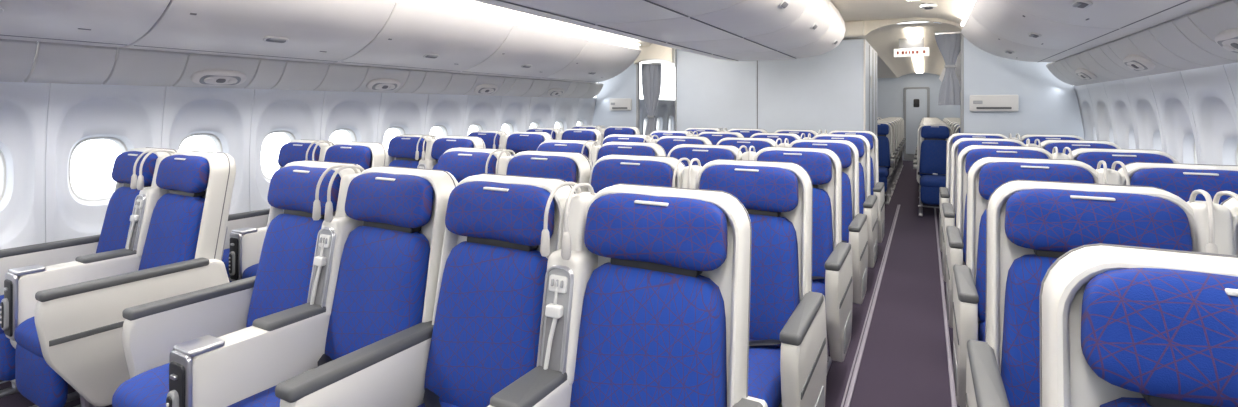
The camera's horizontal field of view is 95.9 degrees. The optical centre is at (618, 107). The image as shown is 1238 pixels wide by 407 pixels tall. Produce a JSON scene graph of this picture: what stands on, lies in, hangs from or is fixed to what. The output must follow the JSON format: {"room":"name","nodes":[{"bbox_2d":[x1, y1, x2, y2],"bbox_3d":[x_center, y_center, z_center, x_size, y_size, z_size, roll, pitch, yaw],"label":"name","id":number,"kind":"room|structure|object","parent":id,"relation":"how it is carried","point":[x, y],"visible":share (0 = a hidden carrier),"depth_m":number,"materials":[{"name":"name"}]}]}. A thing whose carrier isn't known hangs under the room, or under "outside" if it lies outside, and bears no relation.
{"room":"aircraft cabin","nodes":[
{"label":"aircraft cabin","id":0,"kind":"room"},
{"bbox_2d":[0,81,674,383],"bbox_3d":[-0.117,0.635,8.658,0.179,1.570,20.140,0,0,29],"label":"wall","id":1,"kind":"structure","parent":0,"point":[41,124],"depth_m":3.68,"materials":[{"name":"plastic"}]},
{"bbox_2d":[0,150,5,201],"bbox_3d":[-3.391,0.365,2.898,0.066,0.398,0.292,0,0,29],"label":"window","id":2,"kind":"structure","parent":1,"relation":"in","point":[2,159],"depth_m":3.00,"materials":[{"name":"white plastic"}]},
{"bbox_2d":[68,137,127,200],"bbox_3d":[-3.136,0.365,3.362,0.066,0.398,0.292,0,0,29],"label":"window","id":3,"kind":"structure","parent":1,"relation":"in","point":[122,146],"depth_m":3.34,"materials":[{"name":"white plastic"}]},
{"bbox_2d":[178,133,222,152],"bbox_3d":[-2.882,0.365,3.827,0.066,0.398,0.292,0,0,29],"label":"window","id":4,"kind":"structure","parent":1,"relation":"in","point":[214,138],"depth_m":3.89,"materials":[{"name":"white plastic"}]},
{"bbox_2d":[261,130,295,180],"bbox_3d":[-2.627,0.365,4.292,0.066,0.398,0.292,0,0,29],"label":"window","id":5,"kind":"structure","parent":1,"relation":"in","point":[290,135],"depth_m":4.31,"materials":[{"name":"white plastic"}]},
{"bbox_2d":[0,39,602,97],"bbox_3d":[-2.211,-0.242,4.429,0.227,0.215,7.896,0,0,29],"label":"panel","id":6,"kind":"object","parent":1,"relation":"attached to","point":[20,60],"visible":1,"depth_m":3.67,"materials":[{"name":"plastic"}]},
{"bbox_2d":[332,128,356,141],"bbox_3d":[-2.372,0.365,4.756,0.066,0.398,0.292,0,0,29],"label":"window","id":7,"kind":"structure","parent":1,"relation":"in","point":[351,132],"depth_m":4.83,"materials":[{"name":"white plastic"}]},
{"bbox_2d":[386,126,405,134],"bbox_3d":[-2.117,0.365,5.221,0.066,0.398,0.292,0,0,29],"label":"window","id":8,"kind":"structure","parent":1,"relation":"in","point":[401,130],"depth_m":5.28,"materials":[{"name":"white plastic"}]},
{"bbox_2d":[432,125,447,135],"bbox_3d":[-1.862,0.365,5.686,0.066,0.398,0.292,0,0,29],"label":"window","id":9,"kind":"structure","parent":1,"relation":"in","point":[444,130],"depth_m":5.77,"materials":[{"name":"white plastic"}]},
{"bbox_2d":[471,124,482,130],"bbox_3d":[-1.607,0.365,6.151,0.066,0.398,0.292,0,0,29],"label":"window","id":10,"kind":"structure","parent":1,"relation":"in","point":[479,126],"depth_m":6.22,"materials":[{"name":"white plastic"}]},
{"bbox_2d":[504,123,513,133],"bbox_3d":[-1.353,0.365,6.615,0.066,0.398,0.292,0,0,29],"label":"window","id":11,"kind":"structure","parent":1,"relation":"in","point":[510,125],"depth_m":6.71,"materials":[{"name":"white plastic"}]},
{"bbox_2d":[557,121,563,130],"bbox_3d":[-0.843,0.365,7.545,0.066,0.398,0.292,0,0,29],"label":"window","id":12,"kind":"structure","parent":1,"relation":"in","point":[559,122],"depth_m":7.63,"materials":[{"name":"white plastic"}]},
{"bbox_2d":[657,117,659,130],"bbox_3d":[0.686,0.365,10.333,0.066,0.398,0.292,0,0,29],"label":"window","id":13,"kind":"structure","parent":1,"relation":"in","point":[658,118],"depth_m":10.44,"materials":[{"name":"white plastic"}]},
{"bbox_2d":[0,160,959,406],"bbox_3d":[2.405,1.420,7.349,6.050,0.001,18.800,0,0,29],"label":"floor","id":14,"kind":"structure","parent":0,"point":[904,363],"depth_m":3.59,"materials":[{"name":"purple carpet"}]},
{"bbox_2d":[0,147,179,406],"bbox_3d":[-2.761,0.820,2.893,0.627,1.201,0.738,0,0,29],"label":"seat","id":15,"kind":"object","parent":14,"relation":"on","point":[25,271],"visible":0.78,"depth_m":2.85,"materials":[{"name":"plastic"}]},
{"bbox_2d":[14,151,235,406],"bbox_3d":[-2.298,0.824,2.623,0.565,1.191,0.766,0,0,29],"label":"seat","id":16,"kind":"object","parent":14,"relation":"on","point":[73,337],"visible":0.82,"depth_m":2.39,"materials":[{"name":"plastic"}]},
{"bbox_2d":[112,160,363,406],"bbox_3d":[-1.378,0.820,2.089,0.627,1.201,0.738,0,0,29],"label":"seat","id":17,"kind":"object","parent":14,"relation":"on","point":[223,345],"visible":0.91,"depth_m":2.05,"materials":[{"name":"plastic"}]},
{"bbox_2d":[222,139,333,281],"bbox_3d":[-2.319,0.820,3.700,0.627,1.201,0.738,0,0,29],"label":"seat","id":18,"kind":"object","parent":14,"relation":"on","point":[246,231],"visible":0.3,"depth_m":3.71,"materials":[{"name":"plastic"}]},
{"bbox_2d":[242,141,387,278],"bbox_3d":[-1.856,0.824,3.430,0.565,1.191,0.766,0,0,29],"label":"seat","id":19,"kind":"object","parent":14,"relation":"on","point":[367,155],"visible":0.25,"depth_m":3.58,"materials":[{"name":"fabric"}]},
{"bbox_2d":[227,166,457,406],"bbox_3d":[-0.918,0.824,1.845,0.563,1.191,0.723,0,0,29],"label":"seat","id":20,"kind":"object","parent":14,"relation":"on","point":[380,327],"visible":0.98,"depth_m":1.92,"materials":[{"name":"fabric"}]},
{"bbox_2d":[387,134,437,168],"bbox_3d":[-1.877,0.820,4.507,0.627,1.201,0.738,0,0,29],"label":"seat","id":21,"kind":"object","parent":14,"relation":"on","point":[406,150],"visible":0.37,"depth_m":4.63,"materials":[{"name":"fabric"}]},
{"bbox_2d":[431,136,485,169],"bbox_3d":[-1.414,0.824,4.237,0.565,1.191,0.766,0,0,29],"label":"seat","id":22,"kind":"object","parent":14,"relation":"on","point":[442,144],"visible":0.16,"depth_m":4.43,"materials":[{"name":"plastic"}]},
{"bbox_2d":[437,147,514,182],"bbox_3d":[-0.935,0.820,2.896,0.627,1.201,0.738,0,0,29],"label":"seat","id":23,"kind":"object","parent":14,"relation":"on","point":[462,163],"visible":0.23,"depth_m":3.04,"materials":[{"name":"fabric"}]},
{"bbox_2d":[468,130,510,153],"bbox_3d":[-1.434,0.820,5.313,0.627,1.201,0.738,0,0,29],"label":"seat","id":24,"kind":"object","parent":14,"relation":"on","point":[492,139],"visible":0.2,"depth_m":5.41,"materials":[{"name":"fabric"}]},
{"bbox_2d":[417,173,597,406],"bbox_3d":[-0.447,0.820,1.579,0.614,1.201,0.741,0,0,29],"label":"seat","id":25,"kind":"object","parent":14,"relation":"on","point":[515,270],"visible":0.97,"depth_m":1.68,"materials":[{"name":"fabric"}]},
{"bbox_2d":[506,132,551,155],"bbox_3d":[-0.971,0.824,5.043,0.565,1.191,0.766,0,0,29],"label":"seat","id":26,"kind":"object","parent":14,"relation":"on","point":[517,142],"visible":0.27,"depth_m":5.22,"materials":[{"name":"fabric"}]},
{"bbox_2d":[526,128,563,139],"bbox_3d":[-0.992,0.820,6.120,0.627,1.201,0.738,0,0,29],"label":"seat","id":27,"kind":"object","parent":14,"relation":"on","point":[556,133],"visible":0.09,"depth_m":6.23,"materials":[{"name":"plastic"}]},
{"bbox_2d":[506,150,591,192],"bbox_3d":[-0.476,0.824,2.652,0.563,1.191,0.723,0,0,29],"label":"seat","id":28,"kind":"object","parent":14,"relation":"on","point":[575,167],"visible":0.23,"depth_m":2.80,"materials":[{"name":"fabric"}]},
{"bbox_2d":[537,139,601,166],"bbox_3d":[-0.493,0.820,3.702,0.627,1.201,0.738,0,0,29],"label":"seat","id":29,"kind":"object","parent":14,"relation":"on","point":[589,148],"visible":0.09,"depth_m":3.84,"materials":[{"name":"fabric"}]},
{"bbox_2d":[561,128,602,145],"bbox_3d":[-0.529,0.824,5.850,0.565,1.191,0.766,0,0,29],"label":"seat","id":30,"kind":"object","parent":14,"relation":"on","point":[569,134],"visible":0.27,"depth_m":6.02,"materials":[{"name":"fabric"}]},
{"bbox_2d":[572,126,605,140],"bbox_3d":[-0.550,0.820,6.927,0.627,1.201,0.738,0,0,29],"label":"seat","id":31,"kind":"object","parent":14,"relation":"on","point":[599,128],"visible":0.09,"depth_m":7.07,"materials":[{"name":"plastic"}]},
{"bbox_2d":[593,62,639,129],"bbox_3d":[-0.061,0.305,7.926,0.750,2.210,0.100,0,0,29],"label":"partition panel","id":32,"kind":"object","parent":14,"relation":"on","point":[617,103],"visible":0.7,"depth_m":7.87,"materials":[{"name":"plastic"}]},
{"bbox_2d":[641,63,661,134],"bbox_3d":[0.449,0.223,7.764,0.311,1.695,0.113,0,0,29],"label":"curtain","id":33,"kind":"object","parent":32,"relation":"hanging from","point":[651,72],"visible":0.63,"depth_m":7.73,"materials":[{"name":"grey fabric"}]},
{"bbox_2d":[603,126,640,139],"bbox_3d":[-0.087,0.824,6.657,0.565,1.191,0.766,0,0,29],"label":"seat","id":34,"kind":"object","parent":14,"relation":"on","point":[628,130],"visible":0.19,"depth_m":6.84,"materials":[{"name":"fabric"}]},
{"bbox_2d":[602,134,658,144],"bbox_3d":[-0.051,0.820,4.509,0.627,1.201,0.738,0,0,29],"label":"seat","id":35,"kind":"object","parent":14,"relation":"on","point":[615,137],"visible":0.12,"depth_m":4.68,"materials":[{"name":"fabric"}]},
{"bbox_2d":[597,141,665,159],"bbox_3d":[-0.034,0.824,3.459,0.563,1.191,0.723,0,0,29],"label":"seat","id":36,"kind":"object","parent":14,"relation":"on","point":[622,148],"visible":0.12,"depth_m":3.63,"materials":[{"name":"fabric"}]},
{"bbox_2d":[588,154,701,192],"bbox_3d":[-0.004,0.820,2.386,0.614,1.201,0.741,0,0,29],"label":"seat","id":37,"kind":"object","parent":14,"relation":"on","point":[609,170],"visible":0.2,"depth_m":2.55,"materials":[{"name":"fabric"}]},
{"bbox_2d":[570,183,767,406],"bbox_3d":[0.016,0.824,1.333,0.565,1.191,0.723,0,0,29],"label":"seat","id":38,"kind":"object","parent":14,"relation":"on","point":[665,321],"visible":1,"depth_m":1.45,"materials":[{"name":"fabric"}]},
{"bbox_2d":[650,130,697,138],"bbox_3d":[0.392,0.820,5.316,0.627,1.201,0.738,0,0,29],"label":"seat","id":39,"kind":"object","parent":14,"relation":"on","point":[658,133],"visible":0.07,"depth_m":5.50,"materials":[{"name":"plastic"}]},
{"bbox_2d":[657,136,712,156],"bbox_3d":[0.409,0.824,4.266,0.563,1.191,0.723,0,0,29],"label":"seat","id":40,"kind":"object","parent":14,"relation":"on","point":[667,142],"visible":0.16,"depth_m":4.45,"materials":[{"name":"fabric"}]},
{"bbox_2d":[685,128,727,134],"bbox_3d":[0.834,0.820,6.122,0.627,1.201,0.738,0,0,29],"label":"seat","id":41,"kind":"object","parent":14,"relation":"on","point":[699,130],"visible":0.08,"depth_m":6.30,"materials":[{"name":"plastic"}]},
{"bbox_2d":[667,144,755,166],"bbox_3d":[0.438,0.820,3.193,0.614,1.201,0.741,0,0,29],"label":"seat","id":42,"kind":"object","parent":14,"relation":"on","point":[705,153],"visible":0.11,"depth_m":3.36,"materials":[{"name":"fabric"}]},
{"bbox_2d":[697,131,744,144],"bbox_3d":[0.851,0.824,5.072,0.563,1.191,0.723,0,0,29],"label":"seat","id":43,"kind":"object","parent":14,"relation":"on","point":[714,137],"visible":0.09,"depth_m":5.25,"materials":[{"name":"fabric"}]},
{"bbox_2d":[727,128,767,137],"bbox_3d":[1.293,0.824,5.879,0.563,1.191,0.723,0,0,29],"label":"seat","id":44,"kind":"object","parent":14,"relation":"on","point":[747,133],"visible":0.09,"depth_m":6.04,"materials":[{"name":"plastic"}]},
{"bbox_2d":[716,137,789,152],"bbox_3d":[0.880,0.820,3.999,0.614,1.201,0.741,0,0,29],"label":"seat","id":45,"kind":"object","parent":14,"relation":"on","point":[758,143],"visible":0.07,"depth_m":4.17,"materials":[{"name":"fabric"}]},
{"bbox_2d":[697,159,826,406],"bbox_3d":[0.459,0.824,2.140,0.565,1.191,0.723,0,0,29],"label":"seat","id":46,"kind":"object","parent":14,"relation":"on","point":[787,367],"visible":0.66,"depth_m":2.19,"materials":[{"name":"fabric"}]},
{"bbox_2d":[675,39,876,135],"bbox_3d":[2.240,0.315,7.742,2.353,2.210,1.910,0,0,29],"label":"partition wall","id":47,"kind":"structure","parent":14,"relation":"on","point":[835,89],"depth_m":6.85,"materials":[{"name":"plastic"}]},
{"bbox_2d":[750,133,811,144],"bbox_3d":[1.323,0.820,4.806,0.614,1.201,0.741,0,0,29],"label":"seat","id":48,"kind":"object","parent":14,"relation":"on","point":[791,137],"visible":0.1,"depth_m":4.98,"materials":[{"name":"plastic"}]},
{"bbox_2d":[774,129,826,138],"bbox_3d":[1.765,0.820,5.613,0.614,1.201,0.741,0,0,29],"label":"seat","id":49,"kind":"object","parent":14,"relation":"on","point":[813,133],"visible":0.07,"depth_m":5.78,"materials":[{"name":"plastic"}]},
{"bbox_2d":[754,147,852,373],"bbox_3d":[0.901,0.824,2.946,0.565,1.191,0.723,0,0,29],"label":"seat","id":50,"kind":"object","parent":14,"relation":"on","point":[832,273],"visible":0.4,"depth_m":2.98,"materials":[{"name":"fabric"}]},
{"bbox_2d":[788,139,867,303],"bbox_3d":[1.343,0.824,3.753,0.565,1.191,0.723,0,0,29],"label":"seat","id":51,"kind":"object","parent":14,"relation":"on","point":[854,224],"visible":0.36,"depth_m":3.79,"materials":[{"name":"plastic"}]},
{"bbox_2d":[812,134,877,267],"bbox_3d":[1.786,0.824,4.560,0.565,1.191,0.723,0,0,29],"label":"seat","id":52,"kind":"object","parent":14,"relation":"on","point":[867,202],"visible":0.24,"depth_m":4.60,"materials":[{"name":"plastic"}]},
{"bbox_2d":[828,130,884,242],"bbox_3d":[2.228,0.824,5.366,0.565,1.191,0.723,0,0,29],"label":"seat","id":53,"kind":"object","parent":14,"relation":"on","point":[877,188],"visible":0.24,"depth_m":5.42,"materials":[{"name":"plastic"}]},
{"bbox_2d":[841,205,897,406],"bbox_3d":[1.573,1.415,3.586,0.010,0.010,10.400,0,0,29],"label":"trim","id":54,"kind":"structure","parent":14,"relation":"on","point":[856,354],"depth_m":3.54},
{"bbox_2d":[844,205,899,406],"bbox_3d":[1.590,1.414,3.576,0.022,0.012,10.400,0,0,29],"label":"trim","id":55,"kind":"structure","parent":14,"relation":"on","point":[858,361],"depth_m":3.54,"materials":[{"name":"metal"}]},
{"bbox_2d":[877,122,895,203],"bbox_3d":[3.949,0.824,8.574,0.521,1.193,0.723,0,0,29],"label":"seat","id":56,"kind":"object","parent":14,"relation":"on","point":[884,129],"visible":0.38,"depth_m":8.62,"materials":[{"name":"fabric"}]},
{"bbox_2d":[877,121,897,196],"bbox_3d":[4.334,0.824,9.275,0.521,1.193,0.723,0,0,29],"label":"seat","id":57,"kind":"object","parent":14,"relation":"on","point":[889,122],"visible":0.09,"depth_m":9.33,"materials":[{"name":"plastic"}]},
{"bbox_2d":[877,120,899,189],"bbox_3d":[4.718,0.824,9.977,0.521,1.193,0.723,0,0,29],"label":"seat","id":58,"kind":"object","parent":14,"relation":"on","point":[893,122],"visible":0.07,"depth_m":10.03,"materials":[{"name":"plastic"}]},
{"bbox_2d":[880,119,902,179],"bbox_3d":[5.488,0.824,11.380,0.521,1.193,0.723,0,0,29],"label":"seat","id":59,"kind":"object","parent":14,"relation":"on","point":[898,121],"visible":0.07,"depth_m":11.43,"materials":[{"name":"plastic"}]},
{"bbox_2d":[883,118,903,174],"bbox_3d":[5.872,0.824,12.081,0.521,1.193,0.723,0,0,29],"label":"seat","id":60,"kind":"object","parent":14,"relation":"on","point":[883,118],"visible":0.06,"depth_m":12.15,"materials":[{"name":"plastic"}]},
{"bbox_2d":[892,120,900,184],"bbox_3d":[5.103,0.824,10.678,0.521,1.193,0.723,0,0,29],"label":"seat","id":61,"kind":"object","parent":14,"relation":"on","point":[895,121],"visible":0.07,"depth_m":10.73,"materials":[{"name":"plastic"}]},
{"bbox_2d":[888,117,905,167],"bbox_3d":[6.642,0.824,13.484,0.521,1.193,0.723,0,0,29],"label":"seat","id":62,"kind":"object","parent":14,"relation":"on","point":[888,117],"visible":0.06,"depth_m":13.55,"materials":[{"name":"plastic"}]},
{"bbox_2d":[898,118,904,171],"bbox_3d":[6.257,0.824,12.783,0.521,1.193,0.723,0,0,29],"label":"seat","id":63,"kind":"object","parent":14,"relation":"on","point":[898,118],"visible":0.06,"depth_m":12.82,"materials":[{"name":"plastic"}]},
{"bbox_2d":[914,123,946,204],"bbox_3d":[4.617,0.824,8.207,0.485,1.193,0.723,0,0,29],"label":"seat","id":64,"kind":"object","parent":14,"relation":"on","point":[915,156],"visible":0.04,"depth_m":8.39,"materials":[{"name":"plastic"}]},
{"bbox_2d":[915,122,945,154],"bbox_3d":[5.002,0.824,8.909,0.485,1.193,0.723,0,0,29],"label":"seat","id":65,"kind":"object","parent":14,"relation":"on","point":[922,122],"visible":0.05,"depth_m":9.10,"materials":[{"name":"plastic"}]},
{"bbox_2d":[913,124,952,215],"bbox_3d":[4.232,0.824,7.506,0.485,1.193,0.723,0,0,29],"label":"seat","id":66,"kind":"object","parent":14,"relation":"on","point":[930,163],"visible":0.86,"depth_m":7.59,"materials":[{"name":"fabric"}]},
{"bbox_2d":[934,208,956,406],"bbox_3d":[1.982,1.414,3.361,0.022,0.012,10.400,0,0,29],"label":"trim","id":67,"kind":"structure","parent":14,"relation":"on","point":[948,346],"depth_m":3.53,"materials":[{"name":"metal"}]},
{"bbox_2d":[952,123,959,133],"bbox_3d":[5.012,0.824,7.991,0.485,1.193,0.723,0,0,29],"label":"seat","id":68,"kind":"object","parent":14,"relation":"on","point":[955,126],"visible":0.02,"depth_m":8.27,"materials":[{"name":"plastic"}]},
{"bbox_2d":[955,125,959,132],"bbox_3d":[4.627,0.824,7.290,0.485,1.193,0.723,0,0,29],"label":"seat","id":69,"kind":"object","parent":14,"relation":"on","point":[957,130],"visible":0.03,"depth_m":7.57,"materials":[{"name":"plastic"}]},
{"bbox_2d":[939,133,1020,251],"bbox_3d":[3.103,0.820,4.769,0.627,1.201,0.738,0,0,29],"label":"seat","id":70,"kind":"object","parent":14,"relation":"on","point":[944,192],"visible":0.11,"depth_m":5.00,"materials":[{"name":"plastic"}]},
{"bbox_2d":[942,138,1041,281],"bbox_3d":[2.644,0.820,3.932,0.627,1.201,0.738,0,0,29],"label":"seat","id":71,"kind":"object","parent":14,"relation":"on","point":[948,209],"visible":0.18,"depth_m":4.14,"materials":[{"name":"plastic"}]},
{"bbox_2d":[946,145,1073,327],"bbox_3d":[2.185,0.820,3.095,0.627,1.201,0.738,0,0,29],"label":"seat","id":72,"kind":"object","parent":14,"relation":"on","point":[955,235],"visible":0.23,"depth_m":3.29,"materials":[{"name":"plastic"}]},
{"bbox_2d":[960,33,1083,138],"bbox_3d":[4.068,0.305,5.661,1.029,2.210,0.100,0,0,29],"label":"partition panel","id":73,"kind":"object","parent":14,"relation":"on","point":[999,95],"visible":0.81,"depth_m":5.69,"materials":[{"name":"plastic"}]},
{"bbox_2d":[953,157,1129,406],"bbox_3d":[1.726,0.820,2.257,0.627,1.201,0.738,0,0,29],"label":"seat","id":74,"kind":"object","parent":14,"relation":"on","point":[986,174],"visible":0.31,"depth_m":2.44,"materials":[{"name":"plastic"}]},
{"bbox_2d":[1020,134,1083,144],"bbox_3d":[3.581,0.824,4.516,0.565,1.191,0.723,0,0,29],"label":"seat","id":75,"kind":"object","parent":14,"relation":"on","point":[1032,137],"visible":0.09,"depth_m":4.73,"materials":[{"name":"plastic"}]},
{"bbox_2d":[1038,140,1120,154],"bbox_3d":[3.122,0.824,3.679,0.565,1.191,0.723,0,0,29],"label":"seat","id":76,"kind":"object","parent":14,"relation":"on","point":[1048,145],"visible":0.1,"depth_m":3.89,"materials":[{"name":"fabric"}]},
{"bbox_2d":[966,180,1237,406],"bbox_3d":[1.266,0.820,1.420,0.627,1.201,0.738,0,0,29],"label":"seat","id":77,"kind":"object","parent":14,"relation":"on","point":[1030,224],"visible":0.54,"depth_m":1.61,"materials":[{"name":"plastic"}]},
{"bbox_2d":[1067,148,1178,170],"bbox_3d":[2.663,0.824,2.841,0.565,1.191,0.723,0,0,29],"label":"seat","id":78,"kind":"object","parent":14,"relation":"on","point":[1090,156],"visible":0.14,"depth_m":3.04,"materials":[{"name":"plastic"}]},
{"bbox_2d":[1039,243,1237,406],"bbox_3d":[0.807,0.820,0.583,0.627,1.201,0.738,0,0,29],"label":"seat","id":79,"kind":"object","parent":14,"relation":"on","point":[1120,325],"visible":1,"depth_m":0.82,"materials":[{"name":"plastic"}]},
{"bbox_2d":[1117,162,1237,204],"bbox_3d":[2.203,0.824,2.004,0.565,1.191,0.723,0,0,29],"label":"seat","id":80,"kind":"object","parent":14,"relation":"on","point":[1179,179],"visible":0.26,"depth_m":2.20,"materials":[{"name":"plastic"}]},
{"bbox_2d":[1220,194,1237,255],"bbox_3d":[1.744,0.824,1.167,0.565,1.191,0.723,0,0,29],"label":"seat","id":81,"kind":"object","parent":14,"relation":"on","point":[1230,203],"visible":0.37,"depth_m":1.48,"materials":[{"name":"plastic"}]},
{"bbox_2d":[430,0,970,77],"bbox_3d":[2.449,-0.900,7.325,5.950,0.160,18.800,0,0,29],"label":"ceiling","id":82,"kind":"structure","parent":0,"point":[850,10],"depth_m":6.11,"materials":[{"name":"plastic"}]},
{"bbox_2d":[0,0,169,47],"bbox_3d":[-2.829,-0.568,2.432,0.900,0.465,1.252,0,0,29],"label":"bin","id":83,"kind":"object","parent":82,"relation":"attached to","point":[106,23],"visible":1,"depth_m":2.71,"materials":[{"name":"plastic"}]},
{"bbox_2d":[123,0,395,62],"bbox_3d":[-2.228,-0.568,3.528,0.900,0.465,1.252,0,0,29],"label":"bin","id":84,"kind":"object","parent":82,"relation":"attached to","point":[320,31],"visible":0.98,"depth_m":3.40,"materials":[{"name":"plastic"}]},
{"bbox_2d":[332,0,512,72],"bbox_3d":[-1.627,-0.568,4.624,0.900,0.465,1.252,0,0,29],"label":"bin","id":85,"kind":"object","parent":82,"relation":"attached to","point":[427,35],"visible":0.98,"depth_m":4.41,"materials":[{"name":"plastic"}]},
{"bbox_2d":[454,19,587,78],"bbox_3d":[-1.026,-0.568,5.720,0.900,0.465,1.252,0,0,29],"label":"bin","id":86,"kind":"object","parent":82,"relation":"attached to","point":[529,50],"visible":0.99,"depth_m":5.52,"materials":[{"name":"plastic"}]},
{"bbox_2d":[433,0,639,44],"bbox_3d":[-1.521,-0.810,3.913,0.035,0.012,7.400,0,0,29],"label":"ceiling light","id":87,"kind":"object","parent":82,"relation":"attached to","point":[447,2],"depth_m":5.09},
{"bbox_2d":[536,35,640,82],"bbox_3d":[-0.413,-0.568,6.838,0.900,0.465,1.302,0,0,29],"label":"bin","id":88,"kind":"object","parent":82,"relation":"attached to","point":[600,59],"visible":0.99,"depth_m":6.65,"materials":[{"name":"plastic"}]},
{"bbox_2d":[472,0,742,24],"bbox_3d":[-0.128,-0.733,2.775,1.530,0.465,1.051,0,0,29],"label":"bin","id":89,"kind":"object","parent":82,"relation":"attached to","point":[593,12],"visible":1,"depth_m":2.86,"materials":[{"name":"plastic"}]},
{"bbox_2d":[634,44,673,63],"bbox_3d":[0.470,-0.787,7.543,0.570,0.375,0.080,0,0,29],"label":"trim","id":90,"kind":"structure","parent":82,"relation":"attached to","point":[654,51],"depth_m":7.49,"materials":[{"name":"plastic"}]},
{"bbox_2d":[569,0,808,42],"bbox_3d":[0.377,-0.733,3.695,1.530,0.465,1.051,0,0,29],"label":"bin","id":91,"kind":"object","parent":82,"relation":"attached to","point":[746,18],"visible":0.66,"depth_m":3.51,"materials":[{"name":"plastic"}]},
{"bbox_2d":[645,0,832,53],"bbox_3d":[0.882,-0.733,4.616,1.530,0.465,1.051,0,0,29],"label":"bin","id":92,"kind":"object","parent":82,"relation":"attached to","point":[815,20],"visible":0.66,"depth_m":4.39,"materials":[{"name":"plastic"}]},
{"bbox_2d":[691,0,845,60],"bbox_3d":[1.436,-0.733,5.626,1.530,0.465,1.254,0,0,29],"label":"bin","id":93,"kind":"object","parent":82,"relation":"attached to","point":[834,35],"visible":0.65,"depth_m":5.23,"materials":[{"name":"plastic"}]},
{"bbox_2d":[844,21,864,37],"bbox_3d":[1.722,-0.885,6.811,2.340,0.170,0.180,0,0,29],"label":"trim","id":94,"kind":"structure","parent":82,"relation":"attached to","point":[854,29],"depth_m":6.22,"materials":[{"name":"plastic"}]},
{"bbox_2d":[894,38,928,56],"bbox_3d":[3.897,-0.807,7.439,0.420,0.245,0.068,0,0,29],"label":"exit sign","id":95,"kind":"object","parent":82,"relation":"attached to","point":[907,48],"visible":1,"depth_m":7.42,"materials":[{"name":"white"}]},
{"bbox_2d":[864,17,962,36],"bbox_3d":[3.184,-0.887,6.055,0.960,0.175,0.080,0,0,29],"label":"trim","id":96,"kind":"structure","parent":82,"relation":"attached to","point":[869,26],"depth_m":6.11,"materials":[{"name":"plastic"}]},
{"bbox_2d":[905,28,921,39],"bbox_3d":[3.644,-0.915,6.893,0.158,0.012,1.165,0,0,29],"label":"recessed light","id":97,"kind":"object","parent":82,"relation":"in","point":[913,33],"depth_m":6.81,"materials":[{"name":"white"}]},
{"bbox_2d":[912,56,922,72],"bbox_3d":[6.495,-0.915,12.092,0.157,0.012,5.079,0,0,29],"label":"recessed light","id":98,"kind":"object","parent":82,"relation":"in","point":[918,61],"depth_m":11.53,"materials":[{"name":"white"}]},
{"bbox_2d":[920,3,936,9],"bbox_3d":[2.863,-0.938,5.159,0.140,0.045,0.140,0,0,29],"label":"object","id":99,"kind":"object","parent":82,"relation":"attached to","point":[927,6],"visible":1,"depth_m":5.12,"materials":[{"name":"plastic"}]},
{"bbox_2d":[935,31,960,104],"bbox_3d":[3.587,-0.427,6.043,0.296,0.795,0.108,0,0,29],"label":"curtain","id":100,"kind":"object","parent":82,"relation":"hanging from","point":[948,43],"visible":0.97,"depth_m":6.02,"materials":[{"name":"grey fabric"}]},
{"bbox_2d":[961,0,975,25],"bbox_3d":[1.583,-0.810,2.211,0.035,0.012,7.400,0,0,29],"label":"ceiling light","id":101,"kind":"object","parent":82,"relation":"attached to","point":[972,2],"depth_m":4.67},
{"bbox_2d":[961,13,1087,61],"bbox_3d":[3.435,-0.610,4.699,0.895,0.380,1.252,0,0,29],"label":"bin","id":102,"kind":"object","parent":82,"relation":"attached to","point":[974,32],"visible":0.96,"depth_m":4.66,"materials":[{"name":"plastic"}]},
{"bbox_2d":[970,0,1149,49],"bbox_3d":[2.834,-0.610,3.603,0.895,0.380,1.252,0,0,29],"label":"bin","id":103,"kind":"object","parent":82,"relation":"attached to","point":[1003,19],"visible":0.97,"depth_m":3.56,"materials":[{"name":"plastic"}]},
{"bbox_2d":[1006,0,1224,28],"bbox_3d":[2.233,-0.610,2.507,0.895,0.380,1.252,0,0,29],"label":"bin","id":104,"kind":"object","parent":82,"relation":"attached to","point":[1120,14],"visible":0.99,"depth_m":2.65,"materials":[{"name":"plastic"}]},
{"bbox_2d":[877,73,959,160],"bbox_3d":[6.929,0.220,15.589,6.100,2.440,0.060,0,0,29],"label":"wall","id":105,"kind":"structure","parent":0,"point":[889,90],"depth_m":15.12,"materials":[{"name":"plastic"}]},
{"bbox_2d":[903,87,929,159],"bbox_3d":[7.962,0.420,14.934,0.620,1.950,0.085,0,0,29],"label":"door","id":106,"kind":"structure","parent":105,"relation":"in","point":[916,100],"depth_m":14.96,"materials":[{"name":"grey plastic"}]},
{"bbox_2d":[955,67,959,75],"bbox_3d":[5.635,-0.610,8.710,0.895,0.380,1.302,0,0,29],"label":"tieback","id":107,"kind":"object","parent":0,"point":[957,70],"visible":0.02,"depth_m":8.81,"materials":[{"name":"fabric"}]},
{"bbox_2d":[1074,63,1237,164],"bbox_3d":[4.832,0.600,5.944,0.192,1.640,20.140,0,0,29],"label":"wall","id":108,"kind":"structure","parent":0,"point":[1171,112],"depth_m":3.52,"materials":[{"name":"plastic"}]},
{"bbox_2d":[1046,0,1237,85],"bbox_3d":[2.369,-0.323,1.917,0.252,0.225,7.896,0,0,29],"label":"panel","id":109,"kind":"object","parent":108,"relation":"attached to","point":[1208,36],"visible":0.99,"depth_m":2.95,"materials":[{"name":"plastic"}]},
{"bbox_2d":[1194,143,1196,163],"bbox_3d":[3.525,0.365,3.336,0.066,0.398,0.292,0,0,29],"label":"window","id":110,"kind":"structure","parent":108,"relation":"in","point":[1195,153],"depth_m":3.46,"materials":[{"name":"white plastic"}]},
{"bbox_2d":[1236,145,1237,164],"bbox_3d":[3.270,0.365,2.871,0.066,0.398,0.292,0,0,29],"label":"window","id":111,"kind":"structure","parent":108,"relation":"in","point":[1237,145],"depth_m":2.99,"materials":[{"name":"white plastic"}]}
]}

